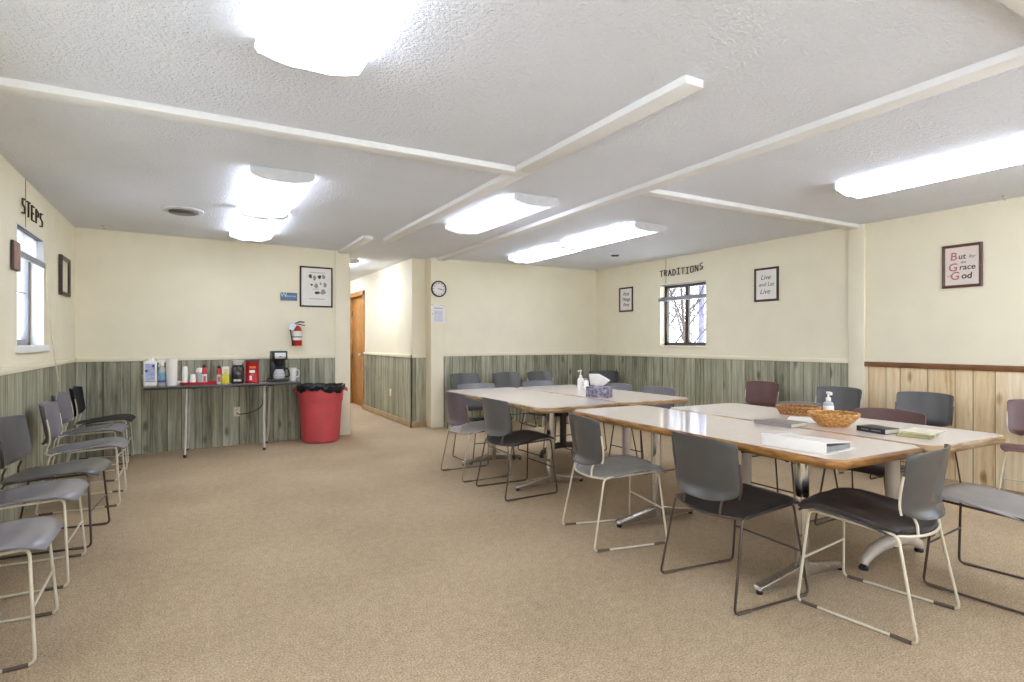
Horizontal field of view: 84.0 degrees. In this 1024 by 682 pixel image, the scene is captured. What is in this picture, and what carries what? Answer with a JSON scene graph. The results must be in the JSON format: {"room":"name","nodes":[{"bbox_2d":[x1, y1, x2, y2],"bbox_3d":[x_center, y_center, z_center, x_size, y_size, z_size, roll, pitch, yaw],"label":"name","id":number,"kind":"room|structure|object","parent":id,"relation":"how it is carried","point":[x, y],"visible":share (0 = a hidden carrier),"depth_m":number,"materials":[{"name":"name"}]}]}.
{"room":"community hall","nodes":[
{"label":"community hall","id":0,"kind":"room"},
{"bbox_2d":[0,154,75,521],"bbox_3d":[-3.343,0.027,3.510,0.272,2.446,15.800,0,0,-29],"label":"wall","id":1,"kind":"structure","parent":0,"point":[57,233],"depth_m":4.45,"materials":[{"name":"beige paint"}]},
{"bbox_2d":[10,239,20,271],"bbox_3d":[-3.415,-0.585,3.917,0.021,0.200,0.180,0,0,-29],"label":"wall plaque","id":2,"kind":"object","parent":1,"relation":"attached to","point":[15,247],"visible":1,"depth_m":3.87,"materials":[{"name":"brown wood"}]},
{"bbox_2d":[15,222,58,380],"bbox_3d":[-3.758,-0.242,4.420,0.206,1.187,1.115,0,0,-29],"label":"window","id":3,"kind":"structure","parent":1,"relation":"in","point":[32,245],"depth_m":4.64,"materials":[{"name":"white glass"}]},
{"bbox_2d":[0,358,76,375],"bbox_3d":[-1.958,0.197,1.335,0.028,0.046,10.650,0,0,-29],"label":"trim","id":4,"kind":"structure","parent":1,"relation":"attached to","point":[22,368],"depth_m":4.28,"materials":[{"name":"beige paint"}]},
{"bbox_2d":[59,254,70,296],"bbox_3d":[-4.262,-0.615,5.425,0.030,0.370,0.420,0,0,-29],"label":"framed picture","id":5,"kind":"object","parent":1,"relation":"attached to","point":[64,262],"visible":1,"depth_m":5.44,"materials":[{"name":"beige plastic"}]},
{"bbox_2d":[75,227,334,459],"bbox_3d":[-3.418,0.027,6.853,2.930,2.446,0.130,0,0,-34],"label":"wall","id":6,"kind":"structure","parent":0,"point":[137,294],"depth_m":6.58,"materials":[{"name":"beige paint"}]},
{"bbox_2d":[77,354,334,361],"bbox_3d":[-3.463,0.201,6.741,2.730,0.046,0.024,0,0,-34],"label":"trim","id":7,"kind":"structure","parent":6,"relation":"attached to","point":[109,359],"depth_m":6.59,"materials":[{"name":"beige paint"}]},
{"bbox_2d":[280,292,296,300],"bbox_3d":[-2.818,-0.560,7.183,0.202,0.100,0.014,0,0,-34],"label":"wall sign","id":8,"kind":"object","parent":6,"relation":"attached to","point":[283,296],"visible":1,"depth_m":7.17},
{"bbox_2d":[288,321,304,345],"bbox_3d":[-2.724,-0.095,7.176,0.214,0.313,0.132,0,0,-34],"label":"fire extinguisher","id":9,"kind":"object","parent":6,"relation":"attached to","point":[296,335],"visible":1,"depth_m":7.13,"materials":[{"name":"red metal"}]},
{"bbox_2d":[300,266,332,307],"bbox_3d":[-2.534,-0.700,7.373,0.415,0.520,0.020,0,0,-34],"label":"framed poster","id":10,"kind":"object","parent":6,"relation":"attached to","point":[316,283],"visible":1,"depth_m":7.37,"materials":[{"name":"white paper"}]},
{"bbox_2d":[335,250,349,434],"bbox_3d":[-2.255,0.027,7.570,0.200,2.446,0.030,0,0,-34],"label":"trim","id":11,"kind":"structure","parent":6,"relation":"attached to","point":[342,261],"depth_m":7.56,"materials":[{"name":"beige paint"}]},
{"bbox_2d":[338,235,372,253],"bbox_3d":[-1.945,-1.181,7.016,0.115,0.041,1.270,0,0,-29],"label":"trim","id":12,"kind":"structure","parent":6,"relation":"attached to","point":[362,240],"depth_m":6.85,"materials":[{"name":"white paint"}]},
{"bbox_2d":[350,258,425,421],"bbox_3d":[-2.476,0.027,10.356,0.322,2.446,4.732,0,0,-29],"label":"wall","id":13,"kind":"structure","parent":0,"point":[395,295],"depth_m":8.81,"materials":[{"name":"beige paint"}]},
{"bbox_2d":[350,290,364,408],"bbox_3d":[-2.968,0.155,11.032,0.155,2.190,1.250,0,0,-29],"label":"door","id":14,"kind":"structure","parent":13,"relation":"in","point":[357,299],"depth_m":11.11,"materials":[{"name":"brown wood"}]},
{"bbox_2d":[363,404,425,427],"bbox_3d":[-1.991,1.208,9.380,0.238,0.085,2.588,0,0,-29],"label":"baseboard","id":15,"kind":"structure","parent":13,"relation":"attached to","point":[410,424],"depth_m":8.76,"materials":[{"name":"brown wood"}]},
{"bbox_2d":[363,352,425,357],"bbox_3d":[-1.990,0.222,9.381,0.236,0.044,2.586,0,0,-29],"label":"trim","id":16,"kind":"structure","parent":13,"relation":"attached to","point":[366,353],"depth_m":8.77,"materials":[{"name":"beige paint"}]},
{"bbox_2d":[426,258,442,427],"bbox_3d":[-1.133,0.027,8.296,0.190,2.446,0.240,0,0,-29],"label":"trim","id":17,"kind":"structure","parent":13,"relation":"attached to","point":[434,267],"depth_m":8.20,"materials":[{"name":"beige paint"}]},
{"bbox_2d":[0,0,1023,280],"bbox_3d":[-0.179,-1.246,5.297,7.700,0.100,16.000,0,0,-29],"label":"ceiling","id":18,"kind":"structure","parent":0,"point":[506,82],"depth_m":2.98,"materials":[{"name":"white paint"}]},
{"bbox_2d":[161,206,203,215],"bbox_3d":[-3.004,-1.178,5.194,0.340,0.036,0.340,0,0,-29],"label":"ceiling vent","id":19,"kind":"object","parent":18,"relation":"in","point":[176,210],"visible":1,"depth_m":5.12,"materials":[{"name":"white metal"}]},
{"bbox_2d":[229,213,287,241],"bbox_3d":[-2.587,-1.153,5.757,0.424,0.084,1.330,0,0,-29],"label":"ceiling light","id":20,"kind":"object","parent":18,"relation":"attached to","point":[245,228],"visible":0.81,"depth_m":5.66,"materials":[{"name":"white plastic"}]},
{"bbox_2d":[0,77,527,177],"bbox_3d":[-1.259,-1.181,3.234,3.110,0.041,0.110,0,0,-29],"label":"trim","id":21,"kind":"structure","parent":18,"relation":"attached to","point":[7,85],"depth_m":3.06,"materials":[{"name":"white paint"}]},
{"bbox_2d":[236,165,314,218],"bbox_3d":[-1.928,-1.153,4.550,0.424,0.084,1.380,0,0,-29],"label":"ceiling light","id":22,"kind":"object","parent":18,"relation":"attached to","point":[267,192],"visible":1,"depth_m":4.26,"materials":[{"name":"white plastic"}]},
{"bbox_2d":[254,0,405,77],"bbox_3d":[-0.526,-1.153,1.805,0.424,0.084,1.260,0,0,-29],"label":"ceiling light","id":23,"kind":"object","parent":18,"relation":"attached to","point":[333,38],"visible":1,"depth_m":2.07,"materials":[{"name":"white plastic"}]},
{"bbox_2d":[383,175,522,241],"bbox_3d":[-0.709,-1.181,5.325,0.115,0.041,2.990,0,0,-29],"label":"trim","id":24,"kind":"structure","parent":18,"relation":"attached to","point":[501,181],"depth_m":4.87,"materials":[{"name":"white paint"}]},
{"bbox_2d":[444,192,558,234],"bbox_3d":[-0.149,-1.153,5.285,0.424,0.084,1.450,0,0,-29],"label":"ceiling light","id":25,"kind":"object","parent":18,"relation":"attached to","point":[515,206],"visible":1,"depth_m":5.01,"materials":[{"name":"white plastic"}]},
{"bbox_2d":[508,243,588,262],"bbox_3d":[0.451,-1.153,7.537,0.424,0.084,1.320,0,0,-29],"label":"ceiling light","id":26,"kind":"object","parent":18,"relation":"attached to","point":[554,250],"visible":0.82,"depth_m":7.41,"materials":[{"name":"white plastic"}]},
{"bbox_2d":[515,75,702,173],"bbox_3d":[0.451,-1.181,3.252,0.115,0.041,1.540,0,0,-29],"label":"trim","id":27,"kind":"structure","parent":18,"relation":"attached to","point":[685,85],"depth_m":3.01,"materials":[{"name":"white paint"}]},
{"bbox_2d":[559,221,666,249],"bbox_3d":[1.080,-1.153,6.342,0.424,0.084,1.340,0,0,-29],"label":"ceiling light","id":28,"kind":"object","parent":18,"relation":"attached to","point":[633,229],"visible":1,"depth_m":6.11,"materials":[{"name":"white plastic"}]},
{"bbox_2d":[437,46,1023,260],"bbox_3d":[1.134,-1.180,4.178,0.115,0.040,9.165,0,0,-28],"label":"trim","id":29,"kind":"structure","parent":18,"relation":"attached to","point":[1014,58],"depth_m":3.17,"materials":[{"name":"white paint"}]},
{"bbox_2d":[639,189,858,229],"bbox_3d":[2.292,-1.181,5.183,2.910,0.041,0.110,0,0,-29],"label":"trim","id":30,"kind":"structure","parent":18,"relation":"attached to","point":[658,193],"depth_m":5.02,"materials":[{"name":"white paint"}]},
{"bbox_2d":[834,138,1023,198],"bbox_3d":[2.927,-1.153,3.865,0.424,0.084,1.250,0,0,-29],"label":"ceiling light","id":31,"kind":"object","parent":18,"relation":"attached to","point":[1009,153],"visible":1,"depth_m":3.79,"materials":[{"name":"white plastic"}]},
{"bbox_2d":[998,0,1023,16],"bbox_3d":[1.830,-1.181,1.976,0.730,0.041,0.110,0,0,-29],"label":"trim","id":32,"kind":"structure","parent":18,"relation":"attached to","point":[1017,6],"depth_m":1.97,"materials":[{"name":"white paint"}]},
{"bbox_2d":[0,403,1023,681],"bbox_3d":[-0.179,1.300,5.297,7.700,0.100,16.000,0,0,-29],"label":"floor","id":33,"kind":"structure","parent":0,"point":[355,557],"depth_m":2.98,"materials":[{"name":"beige carpet"}]},
{"bbox_2d":[0,516,62,672],"bbox_3d":[-2.166,0.858,2.278,0.561,0.786,0.533,0,0,-30],"label":"chair","id":34,"kind":"object","parent":33,"relation":"on","point":[38,532],"visible":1,"depth_m":2.31,"materials":[{"name":"grey plastic"}]},
{"bbox_2d":[0,478,89,598],"bbox_3d":[-2.578,0.858,2.986,0.561,0.786,0.533,0,0,-28],"label":"chair","id":35,"kind":"object","parent":33,"relation":"on","point":[72,489],"visible":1,"depth_m":2.99,"materials":[{"name":"grey plastic"}]},
{"bbox_2d":[0,415,112,559],"bbox_3d":[-2.862,0.858,3.560,0.561,0.786,0.533,0,0,-24],"label":"chair","id":36,"kind":"object","parent":33,"relation":"on","point":[15,440],"visible":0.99,"depth_m":3.54,"materials":[{"name":"plastic"}]},
{"bbox_2d":[35,401,129,515],"bbox_3d":[-3.299,0.858,4.405,0.561,0.786,0.533,0,0,-29],"label":"chair","id":37,"kind":"object","parent":33,"relation":"on","point":[51,419],"visible":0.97,"depth_m":4.37,"materials":[{"name":"grey plastic"}]},
{"bbox_2d":[52,392,129,482],"bbox_3d":[-3.845,0.858,5.199,0.561,0.786,0.533,0,0,-25],"label":"chair","id":38,"kind":"object","parent":33,"relation":"on","point":[63,398],"visible":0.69,"depth_m":5.21,"materials":[{"name":"grey plastic"}]},
{"bbox_2d":[68,386,135,464],"bbox_3d":[-4.225,0.858,5.881,0.561,0.786,0.533,0,0,-28],"label":"chair","id":39,"kind":"object","parent":33,"relation":"on","point":[76,394],"visible":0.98,"depth_m":5.87,"materials":[{"name":"grey plastic"}]},
{"bbox_2d":[143,380,300,457],"bbox_3d":[-3.281,0.867,6.519,1.580,0.766,0.503,0,0,-32],"label":"folding table","id":40,"kind":"object","parent":33,"relation":"on","point":[188,388],"visible":0.98,"depth_m":6.44,"materials":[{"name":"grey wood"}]},
{"bbox_2d":[143,358,156,385],"bbox_3d":[-3.893,0.334,6.122,0.124,0.298,0.113,0,0,-32],"label":"jug","id":41,"kind":"object","parent":40,"relation":"on","point":[149,366],"visible":1,"depth_m":6.08,"materials":[{"name":"plastic"}]},
{"bbox_2d":[157,360,165,385],"bbox_3d":[-3.803,0.346,6.181,0.097,0.275,0.068,0,0,-32],"label":"spray bottle","id":42,"kind":"object","parent":40,"relation":"on","point":[161,376],"visible":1,"depth_m":6.16,"materials":[{"name":"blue plastic"}]},
{"bbox_2d":[166,359,176,385],"bbox_3d":[-3.710,0.338,6.205,0.106,0.290,0.106,0,0,-29],"label":"paper towel roll","id":43,"kind":"object","parent":40,"relation":"on","point":[171,364],"visible":1,"depth_m":6.16,"materials":[{"name":"white paper"}]},
{"bbox_2d":[180,381,216,384],"bbox_3d":[-3.506,0.469,6.371,0.371,0.028,0.237,0,0,-32],"label":"serving tray","id":44,"kind":"object","parent":40,"relation":"on","point":[196,382],"visible":0.9,"depth_m":6.28,"materials":[{"name":"red plastic"}]},
{"bbox_2d":[221,367,228,383],"bbox_3d":[-3.263,0.388,6.477,0.074,0.190,0.071,0,0,-32],"label":"carton","id":45,"kind":"object","parent":40,"relation":"on","point":[225,370],"visible":1,"depth_m":6.45,"materials":[{"name":"yellow cardboard"}]},
{"bbox_2d":[231,365,243,382],"bbox_3d":[-3.173,0.380,6.582,0.132,0.207,0.133,0,0,-29],"label":"jar","id":46,"kind":"object","parent":40,"relation":"on","point":[237,371],"visible":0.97,"depth_m":6.53,"materials":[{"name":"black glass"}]},
{"bbox_2d":[245,360,258,382],"bbox_3d":[-3.042,0.353,6.665,0.153,0.260,0.153,0,0,-29],"label":"can","id":47,"kind":"object","parent":40,"relation":"on","point":[252,366],"visible":1,"depth_m":6.61,"materials":[{"name":"red plastic"}]},
{"bbox_2d":[237,351,289,414],"bbox_3d":[-2.980,0.500,6.798,0.624,0.764,0.296,0,0,-13],"label":"coffee maker","id":48,"kind":"object","parent":40,"relation":"on","point":[278,359],"visible":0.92,"depth_m":6.76,"materials":[{"name":"black plastic"}]},
{"bbox_2d":[289,368,299,380],"bbox_3d":[-2.674,0.406,6.953,0.120,0.155,0.102,0,0,3],"label":"pitcher","id":49,"kind":"object","parent":40,"relation":"on","point":[292,377],"visible":0.95,"depth_m":6.92,"materials":[{"name":"plastic"}]},
{"bbox_2d":[293,383,347,443],"bbox_3d":[-2.398,0.892,7.126,0.586,0.716,0.587,0,0,12],"label":"trash can","id":50,"kind":"object","parent":33,"relation":"on","point":[320,404],"visible":1,"depth_m":6.92,"materials":[{"name":"red plastic"}]},
{"bbox_2d":[447,373,479,428],"bbox_3d":[-0.572,0.858,7.982,0.533,0.786,0.561,0,0,-29],"label":"chair","id":51,"kind":"object","parent":33,"relation":"on","point":[459,378],"visible":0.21,"depth_m":8.20,"materials":[{"name":"plastic"}]},
{"bbox_2d":[440,391,510,482],"bbox_3d":[-0.334,0.858,5.357,0.561,0.786,0.533,0,0,-28],"label":"chair","id":52,"kind":"object","parent":33,"relation":"on","point":[458,414],"visible":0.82,"depth_m":5.20,"materials":[{"name":"plastic"}]},
{"bbox_2d":[452,383,514,464],"bbox_3d":[-0.295,0.858,6.048,0.533,0.786,0.561,0,0,-27],"label":"chair","id":53,"kind":"object","parent":33,"relation":"on","point":[473,405],"visible":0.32,"depth_m":6.24,"materials":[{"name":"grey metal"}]},
{"bbox_2d":[493,372,535,426],"bbox_3d":[0.020,0.858,8.316,0.533,0.786,0.561,0,0,-29],"label":"chair","id":54,"kind":"object","parent":33,"relation":"on","point":[500,379],"visible":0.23,"depth_m":8.54,"materials":[{"name":"plastic"}]},
{"bbox_2d":[476,397,557,501],"bbox_3d":[0.046,0.858,4.768,0.561,0.786,0.533,0,0,-29],"label":"chair","id":55,"kind":"object","parent":33,"relation":"on","point":[497,415],"visible":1,"depth_m":4.63,"materials":[{"name":"plastic"}]},
{"bbox_2d":[448,387,617,490],"bbox_3d":[0.104,0.879,5.279,0.795,0.742,1.850,0,0,-29],"label":"meeting table","id":56,"kind":"object","parent":33,"relation":"on","point":[547,403],"visible":0.91,"depth_m":4.90,"materials":[{"name":"beige laminate"}]},
{"bbox_2d":[518,380,572,455],"bbox_3d":[0.419,0.858,6.451,0.533,0.786,0.561,0,0,-30],"label":"chair","id":57,"kind":"object","parent":33,"relation":"on","point":[538,382],"visible":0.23,"depth_m":6.57,"materials":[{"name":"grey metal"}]},
{"bbox_2d":[524,371,569,426],"bbox_3d":[0.534,0.858,8.607,0.533,0.786,0.561,0,0,-29],"label":"chair","id":58,"kind":"object","parent":33,"relation":"on","point":[532,375],"visible":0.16,"depth_m":8.82,"materials":[{"name":"plastic"}]},
{"bbox_2d":[518,385,687,470],"bbox_3d":[0.819,0.879,5.666,0.780,0.742,1.820,0,0,-29],"label":"meeting table","id":59,"kind":"object","parent":33,"relation":"on","point":[622,397],"visible":0.42,"depth_m":5.30,"materials":[{"name":"beige laminate"}]},
{"bbox_2d":[577,370,583,388],"bbox_3d":[0.727,0.407,6.021,0.069,0.200,0.069,0,0,8],"label":"sanitizer bottle","id":60,"kind":"object","parent":59,"relation":"on","point":[580,382],"visible":1,"depth_m":6.00,"materials":[{"name":"white plastic"}]},
{"bbox_2d":[586,374,612,397],"bbox_3d":[0.794,0.403,5.181,0.216,0.208,0.112,0,0,28],"label":"tissue box","id":61,"kind":"object","parent":59,"relation":"on","point":[598,381],"visible":1,"depth_m":5.16,"materials":[{"name":"purple cardboard"}]},
{"bbox_2d":[589,370,618,385],"bbox_3d":[1.399,0.858,8.731,0.533,0.786,0.561,0,0,11],"label":"chair","id":62,"kind":"object","parent":33,"relation":"on","point":[612,376],"visible":0.23,"depth_m":8.96,"materials":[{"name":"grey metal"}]},
{"bbox_2d":[571,383,637,456],"bbox_3d":[0.978,0.858,6.137,0.561,0.786,0.533,0,0,-29],"label":"chair","id":63,"kind":"object","parent":33,"relation":"on","point":[618,386],"visible":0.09,"depth_m":6.27,"materials":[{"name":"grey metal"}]},
{"bbox_2d":[562,412,666,552],"bbox_3d":[0.660,0.858,3.677,0.561,0.786,0.533,0,0,-16],"label":"chair","id":64,"kind":"object","parent":33,"relation":"on","point":[587,440],"visible":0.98,"depth_m":3.54,"materials":[{"name":"plastic"}]},
{"bbox_2d":[609,386,675,474],"bbox_3d":[1.295,0.858,5.637,0.561,0.786,0.533,0,0,-31],"label":"chair","id":65,"kind":"object","parent":33,"relation":"on","point":[647,389],"visible":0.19,"depth_m":5.72,"materials":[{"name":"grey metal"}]},
{"bbox_2d":[660,431,808,615],"bbox_3d":[1.138,0.858,2.918,0.561,0.786,0.533,0,0,-24],"label":"chair","id":66,"kind":"object","parent":33,"relation":"on","point":[708,473],"visible":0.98,"depth_m":2.79,"materials":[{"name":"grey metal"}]},
{"bbox_2d":[573,405,922,594],"bbox_3d":[1.232,0.879,3.475,0.763,0.742,2.040,0,0,-28],"label":"meeting table","id":67,"kind":"object","parent":33,"relation":"on","point":[747,435],"visible":0.77,"depth_m":3.04,"materials":[{"name":"beige laminate"}]},
{"bbox_2d":[754,417,807,427],"bbox_3d":[1.628,0.495,3.452,0.169,0.024,0.240,0,0,-32],"label":"folder","id":68,"kind":"object","parent":67,"relation":"on","point":[786,423],"visible":1,"depth_m":3.41,"materials":[{"name":"grey paper"}]},
{"bbox_2d":[762,433,854,454],"bbox_3d":[1.424,0.480,2.739,0.275,0.055,0.310,0,0,-34],"label":"ring binder","id":69,"kind":"object","parent":67,"relation":"on","point":[813,444],"visible":1,"depth_m":2.66,"materials":[{"name":"white plastic"}]},
{"bbox_2d":[745,381,778,456],"bbox_3d":[2.686,0.858,6.448,0.561,0.786,0.533,0,0,-25],"label":"chair","id":70,"kind":"object","parent":33,"relation":"on","point":[759,393],"visible":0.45,"depth_m":6.58,"materials":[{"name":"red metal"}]},
{"bbox_2d":[741,401,837,521],"bbox_3d":[2.022,0.858,4.188,0.561,0.786,0.533,0,0,-29],"label":"chair","id":71,"kind":"object","parent":33,"relation":"on","point":[779,402],"visible":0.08,"depth_m":4.14,"materials":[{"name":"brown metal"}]},
{"bbox_2d":[789,386,861,473],"bbox_3d":[3.129,0.858,5.663,0.561,0.786,0.533,0,0,-30],"label":"chair","id":72,"kind":"object","parent":33,"relation":"on","point":[843,398],"visible":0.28,"depth_m":5.78,"materials":[{"name":"plastic"}]},
{"bbox_2d":[670,403,1005,570],"bbox_3d":[1.933,0.879,3.711,0.754,0.742,1.840,0,0,-28],"label":"meeting table","id":73,"kind":"object","parent":33,"relation":"on","point":[959,439],"visible":0.49,"depth_m":3.23,"materials":[{"name":"beige laminate"}]},
{"bbox_2d":[775,404,821,415],"bbox_3d":[1.987,0.477,3.948,0.300,0.061,0.252,0,0,11],"label":"wicker basket","id":74,"kind":"object","parent":73,"relation":"on","point":[786,409],"visible":0.91,"depth_m":3.90,"materials":[{"name":"wicker"}]},
{"bbox_2d":[788,416,815,422],"bbox_3d":[1.883,0.506,3.660,0.200,0.002,0.260,0,0,32],"label":"paper sheet","id":75,"kind":"object","parent":73,"relation":"on","point":[805,419],"visible":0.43,"depth_m":3.66,"materials":[{"name":"white paper"}]},
{"bbox_2d":[823,392,833,409],"bbox_3d":[2.165,0.427,3.893,0.065,0.160,0.066,0,0,-44],"label":"sanitizer bottle","id":76,"kind":"object","parent":73,"relation":"on","point":[827,405],"visible":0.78,"depth_m":3.87,"materials":[{"name":"white plastic"}]},
{"bbox_2d":[807,410,860,426],"bbox_3d":[1.925,0.466,3.408,0.290,0.082,0.274,0,0,11],"label":"wicker basket","id":77,"kind":"object","parent":73,"relation":"on","point":[827,418],"visible":1,"depth_m":3.34,"materials":[{"name":"wicker"}]},
{"bbox_2d":[857,424,899,434],"bbox_3d":[2.041,0.493,3.175,0.115,0.028,0.168,0,0,-19],"label":"hardcover book","id":78,"kind":"object","parent":73,"relation":"on","point":[884,430],"visible":0.96,"depth_m":3.14,"materials":[{"name":"black paper"}]},
{"bbox_2d":[896,433,938,439],"bbox_3d":[2.168,0.502,3.042,0.202,0.010,0.148,0,0,-41],"label":"pamphlet","id":79,"kind":"object","parent":73,"relation":"on","point":[898,434],"visible":0.45,"depth_m":2.98,"materials":[{"name":"yellow paper"}]},
{"bbox_2d":[900,428,934,437],"bbox_3d":[2.177,0.492,3.051,0.148,0.009,0.202,0,0,39],"label":"pamphlet","id":80,"kind":"object","parent":79,"relation":"on","point":[901,433],"visible":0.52,"depth_m":2.98,"materials":[{"name":"yellow paper"}]},
{"bbox_2d":[898,427,945,435],"bbox_3d":[2.199,0.484,3.048,0.202,0.007,0.148,0,0,-33],"label":"pamphlet","id":81,"kind":"object","parent":80,"relation":"on","point":[923,431],"visible":1,"depth_m":3.02,"materials":[{"name":"beige paper"}]},
{"bbox_2d":[814,408,935,547],"bbox_3d":[2.371,0.858,3.753,0.561,0.786,0.533,0,0,-30],"label":"chair","id":82,"kind":"object","parent":33,"relation":"on","point":[896,415],"visible":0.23,"depth_m":3.81,"materials":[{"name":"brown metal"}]},
{"bbox_2d":[797,444,959,644],"bbox_3d":[1.711,0.858,2.687,0.535,0.786,0.564,0,0,-36],"label":"chair","id":83,"kind":"object","parent":33,"relation":"on","point":[917,512],"visible":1,"depth_m":2.51,"materials":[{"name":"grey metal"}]},
{"bbox_2d":[797,487,936,534],"bbox_3d":[1.695,0.793,2.704,0.458,0.078,0.513,0,0,-36],"label":"seat cushion","id":84,"kind":"object","parent":83,"relation":"on","point":[860,507],"depth_m":2.62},
{"bbox_2d":[870,391,960,482],"bbox_3d":[3.551,0.858,5.040,0.561,0.786,0.533,0,0,-31],"label":"chair","id":85,"kind":"object","parent":33,"relation":"on","point":[938,408],"visible":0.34,"depth_m":5.13,"materials":[{"name":"plastic"}]},
{"bbox_2d":[923,483,1023,614],"bbox_3d":[2.453,0.858,2.867,0.533,0.786,0.561,0,0,-34],"label":"chair","id":86,"kind":"object","parent":33,"relation":"on","point":[994,501],"visible":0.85,"depth_m":2.90,"materials":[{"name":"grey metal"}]},
{"bbox_2d":[998,399,1023,490],"bbox_3d":[4.012,0.858,4.305,0.561,0.786,0.533,0,0,-42],"label":"chair","id":87,"kind":"object","parent":33,"relation":"on","point":[1014,413],"visible":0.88,"depth_m":4.57,"materials":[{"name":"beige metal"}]},
{"bbox_2d":[443,259,595,426],"bbox_3d":[0.137,0.027,9.007,2.900,2.446,0.152,0,0,-29],"label":"wall","id":88,"kind":"structure","parent":0,"point":[490,307],"depth_m":8.90,"materials":[{"name":"beige paint"}]},
{"bbox_2d":[431,304,444,322],"bbox_3d":[-1.063,-0.390,8.194,0.216,0.271,0.005,0,0,-29],"label":"paper notice","id":89,"kind":"object","parent":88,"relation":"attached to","point":[437,311],"visible":1,"depth_m":8.19,"materials":[{"name":"grey paper"}]},
{"bbox_2d":[431,281,446,296],"bbox_3d":[-1.052,-0.750,8.183,0.236,0.236,0.034,0,0,-29],"label":"wall clock","id":90,"kind":"object","parent":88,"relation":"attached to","point":[438,288],"visible":1,"depth_m":8.19,"materials":[{"name":"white plastic"}]},
{"bbox_2d":[443,351,595,355],"bbox_3d":[0.209,0.201,8.960,2.800,0.046,0.028,0,0,-29],"label":"trim","id":91,"kind":"structure","parent":88,"relation":"attached to","point":[507,353],"depth_m":8.87,"materials":[{"name":"beige paint"}]},
{"bbox_2d":[596,196,1023,491],"bbox_3d":[2.984,0.027,7.084,0.194,2.446,15.800,0,0,-29],"label":"wall","id":92,"kind":"structure","parent":0,"point":[910,318],"depth_m":5.79,"materials":[{"name":"beige paint"}]},
{"bbox_2d":[619,286,632,311],"bbox_3d":[1.798,-0.655,8.987,0.020,0.385,0.320,0,0,-29],"label":"framed piece","id":93,"kind":"object","parent":92,"relation":"attached to","point":[626,293],"visible":1,"depth_m":8.98,"materials":[{"name":"white paper"}]},
{"bbox_2d":[620,288,630,310],"bbox_3d":[1.803,-0.655,8.990,0.007,0.347,0.282,0,0,-29],"label":"picture","id":94,"kind":"object","parent":93,"relation":"attached to","point":[625,293],"depth_m":9.00,"materials":[{"name":"white paper"}]},
{"bbox_2d":[658,280,707,347],"bbox_3d":[2.439,-0.360,8.011,0.152,0.910,0.910,0,0,-29],"label":"window","id":95,"kind":"structure","parent":92,"relation":"in","point":[687,344],"depth_m":8.05,"materials":[{"name":"brown metal"}]},
{"bbox_2d":[596,352,847,362],"bbox_3d":[2.473,0.211,7.795,0.028,0.046,4.260,0,0,-29],"label":"trim","id":96,"kind":"structure","parent":92,"relation":"attached to","point":[793,359],"depth_m":7.15,"materials":[{"name":"beige paint"}]},
{"bbox_2d":[754,266,778,301],"bbox_3d":[3.036,-0.676,6.798,0.020,0.400,0.325,0,0,-29],"label":"framed piece","id":97,"kind":"object","parent":92,"relation":"attached to","point":[766,280],"visible":1,"depth_m":6.79,"materials":[{"name":"white paper"}]},
{"bbox_2d":[756,269,775,299],"bbox_3d":[3.041,-0.676,6.801,0.007,0.362,0.287,0,0,-29],"label":"picture","id":98,"kind":"object","parent":97,"relation":"attached to","point":[765,278],"depth_m":6.80,"materials":[{"name":"white paper"}]},
{"bbox_2d":[848,224,865,407],"bbox_3d":[3.561,0.027,5.872,0.042,2.446,0.160,0,0,-29],"label":"trim","id":99,"kind":"structure","parent":92,"relation":"attached to","point":[857,236],"depth_m":5.85,"materials":[{"name":"beige paint"}]},
{"bbox_2d":[864,361,1023,371],"bbox_3d":[5.190,0.233,2.978,0.036,0.050,6.480,0,0,-29],"label":"trim","id":100,"kind":"structure","parent":92,"relation":"attached to","point":[866,363],"depth_m":5.14,"materials":[{"name":"brown wood"}]},
{"bbox_2d":[942,242,982,288],"bbox_3d":[4.010,-0.671,5.073,0.020,0.385,0.305,0,0,-29],"label":"framed piece","id":101,"kind":"object","parent":92,"relation":"attached to","point":[962,264],"visible":1,"depth_m":5.07,"materials":[{"name":"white paper"}]},
{"label":"outside","id":102,"kind":"structure","parent":0,"visible":0},
{"bbox_3d":[3.748,1.675,5.563,40.000,0.150,46.000,0,0,-29],"label":"ground","id":103,"kind":"structure","parent":102,"visible":0},
{"bbox_2d":[670,285,705,341],"bbox_3d":[4.298,-2.311,13.555,4.483,7.836,5.528,0,0,35],"label":"bare tree","id":104,"kind":"object","parent":103,"relation":"on","point":[703,286],"visible":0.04,"depth_m":13.75,"materials":[{"name":"grey plant"}]},
{"bbox_2d":[670,285,705,341],"bbox_3d":[2.864,-1.589,12.935,5.075,6.387,5.190,0,0,-36],"label":"bare tree","id":105,"kind":"object","parent":103,"relation":"on","point":[678,303],"visible":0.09,"depth_m":12.49,"materials":[{"name":"grey plant"}]},
{"bbox_2d":[670,286,705,341],"bbox_3d":[5.672,-2.027,16.340,7.002,7.265,5.493,0,0,43],"label":"bare tree","id":106,"kind":"object","parent":103,"relation":"on","point":[700,299],"visible":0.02,"depth_m":16.88,"materials":[{"name":"grey plant"}]},
{"bbox_2d":[698,285,704,341],"bbox_3d":[6.646,-0.630,19.950,0.260,4.460,0.260,0,0,-29],"label":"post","id":107,"kind":"object","parent":103,"relation":"on","point":[703,309],"visible":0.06,"depth_m":19.87,"materials":[{"name":"white"}]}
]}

